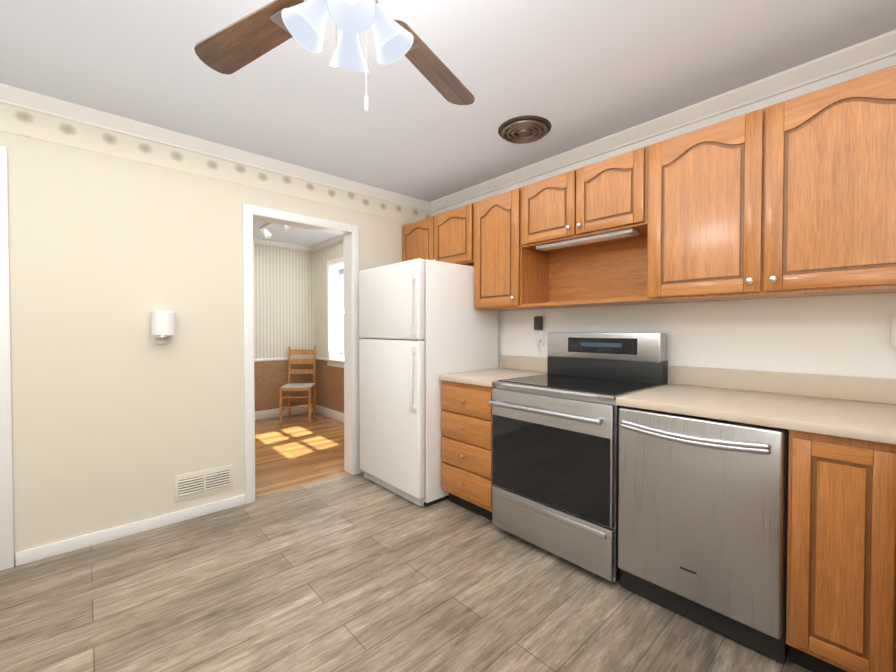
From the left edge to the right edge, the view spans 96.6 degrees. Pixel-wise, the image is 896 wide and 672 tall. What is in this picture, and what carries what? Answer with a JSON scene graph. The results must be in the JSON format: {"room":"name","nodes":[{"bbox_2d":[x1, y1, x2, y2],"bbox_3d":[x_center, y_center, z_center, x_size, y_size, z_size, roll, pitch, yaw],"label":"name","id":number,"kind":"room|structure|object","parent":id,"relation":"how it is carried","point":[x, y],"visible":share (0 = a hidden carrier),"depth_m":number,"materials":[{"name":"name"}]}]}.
{"room":"kitchen","nodes":[
{"label":"kitchen","id":0,"kind":"room"},
{"bbox_2d":[0,131,409,565],"bbox_3d":[-1.768,-0.039,2.558,4.440,2.440,0.120,-1,1,-42],"label":"wall","id":1,"kind":"structure","parent":0,"point":[120,416],"depth_m":2.34,"materials":[{"name":"beige paint"}]},
{"bbox_2d":[16,494,244,565],"bbox_3d":[-1.827,1.148,2.432,1.095,0.070,0.014,-1,1,-42],"label":"baseboard","id":2,"kind":"structure","parent":1,"relation":"attached to","point":[61,547],"depth_m":2.34,"materials":[{"name":"white wood"}]},
{"bbox_2d":[151,311,174,343],"bbox_3d":[-1.731,-0.051,2.429,0.116,0.198,0.120,-1,1,-42],"label":"wall sconce","id":3,"kind":"object","parent":1,"relation":"attached to","point":[163,326],"visible":0.98,"depth_m":2.39,"materials":[{"name":"white glass"}]},
{"bbox_2d":[0,146,359,570],"bbox_3d":[-1.871,0.110,2.466,2.890,2.145,0.156,-1,1,-42],"label":"door frame","id":4,"kind":"structure","parent":1,"relation":"attached to","point":[348,232],"depth_m":2.80,"materials":[{"name":"white wood"}]},
{"bbox_2d":[174,464,232,502],"bbox_3d":[-1.602,0.968,2.633,0.336,0.172,0.015,-1,1,-42],"label":"air vent","id":5,"kind":"object","parent":1,"relation":"in","point":[191,485],"visible":1,"depth_m":2.62,"materials":[{"name":"beige metal"}]},
{"bbox_2d":[0,103,430,222],"bbox_3d":[-1.727,-1.114,2.496,4.200,0.141,0.003,-1,1,-42],"label":"trim","id":6,"kind":"structure","parent":1,"relation":"attached to","point":[30,123],"depth_m":2.53,"materials":[{"name":"beige paper"}]},
{"bbox_2d":[0,83,431,212],"bbox_3d":[-1.707,-1.220,2.473,4.200,0.075,0.061,-1,1,-42],"label":"crown molding","id":7,"kind":"structure","parent":1,"relation":"attached to","point":[9,95],"depth_m":2.50,"materials":[{"name":"white wood"}]},
{"bbox_2d":[253,243,313,410],"bbox_3d":[-3.003,-0.079,5.096,2.620,2.440,0.120,-1,1,-42],"label":"wall","id":8,"kind":"structure","parent":0,"point":[283,299],"depth_m":5.60,"materials":[{"name":"paper"}]},
{"bbox_2d":[253,238,310,250],"bbox_3d":[-2.929,-1.268,5.032,2.430,0.060,0.045,-1,1,-42],"label":"crown molding","id":9,"kind":"structure","parent":8,"relation":"attached to","point":[303,247],"depth_m":5.57,"materials":[{"name":"white wood"}]},
{"bbox_2d":[254,356,312,419],"bbox_3d":[-2.925,0.726,5.082,2.460,0.830,0.024,-1,1,-42],"label":"baseboard","id":10,"kind":"structure","parent":8,"relation":"attached to","point":[271,413],"depth_m":5.57,"materials":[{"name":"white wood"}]},
{"bbox_2d":[0,412,811,671],"bbox_3d":[-1.347,1.218,2.115,4.440,0.060,6.790,-1,1,-42],"label":"floor","id":11,"kind":"structure","parent":0,"point":[349,572],"depth_m":1.82,"materials":[{"name":"grey wood"}]},
{"bbox_2d":[279,346,315,422],"bbox_3d":[-2.034,0.639,5.457,0.404,0.991,0.439,0,1,-7],"label":"dining chair","id":12,"kind":"object","parent":11,"relation":"on","point":[289,387],"visible":1,"depth_m":5.60,"materials":[{"name":"brown wood"}]},
{"bbox_2d":[359,258,498,506],"bbox_3d":[-0.176,0.320,3.230,0.863,1.700,0.792,-1,1,-42],"label":"fridge","id":13,"kind":"object","parent":11,"relation":"on","point":[423,324],"visible":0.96,"depth_m":2.87,"materials":[{"name":"white metal"}]},
{"bbox_2d":[438,379,494,520],"bbox_3d":[0.359,0.740,2.837,0.688,0.872,0.493,-1,1,-42],"label":"base cabinet","id":14,"kind":"object","parent":11,"relation":"on","point":[466,411],"depth_m":2.59,"materials":[{"name":"brown wood"}]},
{"bbox_2d":[438,367,546,386],"bbox_3d":[0.356,0.285,2.826,0.698,0.037,0.496,-1,1,-42],"label":"countertop","id":15,"kind":"structure","parent":14,"relation":"on","point":[504,372],"depth_m":2.73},
{"bbox_2d":[489,332,667,581],"bbox_3d":[0.739,0.582,2.331,0.742,1.205,0.748,-1,1,-42],"label":"range","id":16,"kind":"object","parent":11,"relation":"on","point":[555,430],"visible":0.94,"depth_m":2.14,"materials":[{"name":"silver metal"}]},
{"bbox_2d":[618,406,788,663],"bbox_3d":[1.203,0.760,1.830,0.692,0.866,0.598,-1,1,-42],"label":"dishwasher","id":17,"kind":"object","parent":11,"relation":"on","point":[702,518],"visible":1,"depth_m":1.58,"materials":[{"name":"silver metal"}]},
{"bbox_2d":[782,427,895,671],"bbox_3d":[1.539,0.761,1.535,0.690,0.872,0.278,-1,1,-42],"label":"base cabinet","id":18,"kind":"object","parent":11,"relation":"on","point":[841,579],"depth_m":1.31,"materials":[{"name":"brown wood"}]},
{"bbox_2d":[616,383,895,438],"bbox_3d":[1.331,0.302,1.751,0.698,0.037,0.888,-1,1,-42],"label":"countertop","id":19,"kind":"structure","parent":18,"relation":"on","point":[762,408],"depth_m":1.60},
{"bbox_2d":[0,0,895,245],"bbox_3d":[-1.347,-1.291,2.075,4.440,0.080,6.790,-1,1,-42],"label":"ceiling","id":20,"kind":"structure","parent":0,"point":[577,73],"depth_m":1.89,"materials":[{"name":"white paint"}]},
{"bbox_2d":[260,223,290,238],"bbox_3d":[-1.930,-1.214,4.485,0.098,0.151,0.900,-1,1,-42],"label":"spotlight","id":21,"kind":"object","parent":20,"relation":"attached to","point":[267,234],"visible":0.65,"depth_m":4.66,"materials":[{"name":"white metal"}]},
{"bbox_2d":[194,0,474,110],"bbox_3d":[-0.258,-0.914,1.051,0.982,0.639,0.982,0,1,-15],"label":"ceiling fan","id":22,"kind":"object","parent":20,"relation":"hanging from","point":[232,48],"visible":1,"depth_m":1.14,"materials":[{"name":"brown wood"}]},
{"bbox_2d":[498,115,550,143],"bbox_3d":[0.464,-1.243,2.430,0.320,0.028,0.320,-1,1,-42],"label":"ceiling vent","id":23,"kind":"object","parent":20,"relation":"in","point":[524,129],"visible":1,"depth_m":2.39,"materials":[{"name":"brown metal"}]},
{"bbox_2d":[313,55,895,412],"bbox_3d":[0.252,-0.055,3.547,0.120,2.440,6.790,-1,1,-42],"label":"wall","id":24,"kind":"structure","parent":0,"point":[845,335],"depth_m":2.10,"materials":[{"name":"white paint"}]},
{"bbox_2d":[311,235,342,250],"bbox_3d":[-1.140,-1.267,4.938,0.046,0.060,2.590,-1,1,-42],"label":"crown molding","id":25,"kind":"structure","parent":24,"relation":"attached to","point":[338,239],"depth_m":5.50,"materials":[{"name":"white wood"}]},
{"bbox_2d":[313,356,343,422],"bbox_3d":[-1.130,0.728,4.978,0.020,0.830,2.590,-1,1,-42],"label":"baseboard","id":26,"kind":"structure","parent":24,"relation":"attached to","point":[321,410],"depth_m":5.56,"materials":[{"name":"white wood"}]},
{"bbox_2d":[324,257,343,367],"bbox_3d":[-1.194,-0.307,5.100,0.170,1.455,1.390,-1,1,-42],"label":"dining room window","id":27,"kind":"structure","parent":24,"relation":"in","point":[334,266],"depth_m":5.52,"materials":[{"name":"white"}]},
{"bbox_2d":[402,207,461,264],"bbox_3d":[0.007,-0.791,3.453,0.350,0.445,0.914,-1,1,-42],"label":"upper cabinet","id":28,"kind":"object","parent":24,"relation":"attached to","point":[438,237],"depth_m":3.31,"materials":[{"name":"brown wood"}]},
{"bbox_2d":[462,188,553,310],"bbox_3d":[0.441,-0.603,2.978,0.350,0.806,0.506,-1,1,-42],"label":"upper cabinet","id":29,"kind":"object","parent":24,"relation":"attached to","point":[507,277],"depth_m":2.83,"materials":[{"name":"brown wood"}]},
{"bbox_2d":[534,316,543,353],"bbox_3d":[0.671,-0.005,2.962,0.044,0.280,0.070,-1,1,-42],"label":"plug","id":30,"kind":"object","parent":24,"relation":"attached to","point":[538,324],"visible":1,"depth_m":2.96,"materials":[{"name":"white plastic"}]},
{"bbox_2d":[518,148,641,256],"bbox_3d":[0.884,-0.795,2.487,0.350,0.406,0.808,-1,1,-42],"label":"upper cabinet","id":31,"kind":"object","parent":24,"relation":"attached to","point":[598,205],"depth_m":2.35,"materials":[{"name":"brown wood"}]},
{"bbox_2d":[428,30,895,211],"bbox_3d":[1.095,-1.220,2.463,0.060,0.075,3.660,-1,1,-42],"label":"crown molding","id":32,"kind":"structure","parent":24,"relation":"attached to","point":[872,50],"depth_m":2.13,"materials":[{"name":"white wood"}]},
{"bbox_2d":[502,355,895,402],"bbox_3d":[1.410,0.225,2.169,0.018,0.104,2.886,-1,1,-42],"label":"backsplash","id":33,"kind":"structure","parent":24,"relation":"attached to","point":[871,390],"depth_m":1.94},
{"bbox_2d":[642,65,895,303],"bbox_3d":[1.507,-0.584,1.803,0.350,0.806,1.044,-1,1,-42],"label":"upper cabinet","id":34,"kind":"object","parent":24,"relation":"attached to","point":[795,197],"depth_m":1.67,"materials":[{"name":"brown wood"}]},
{"bbox_2d":[891,315,895,348],"bbox_3d":[1.857,-0.014,1.607,0.110,0.140,0.100,-1,1,-42],"label":"electrical outlet","id":35,"kind":"object","parent":24,"relation":"attached to","point":[893,330],"visible":1,"depth_m":1.62,"materials":[{"name":"white plastic"}]}
]}

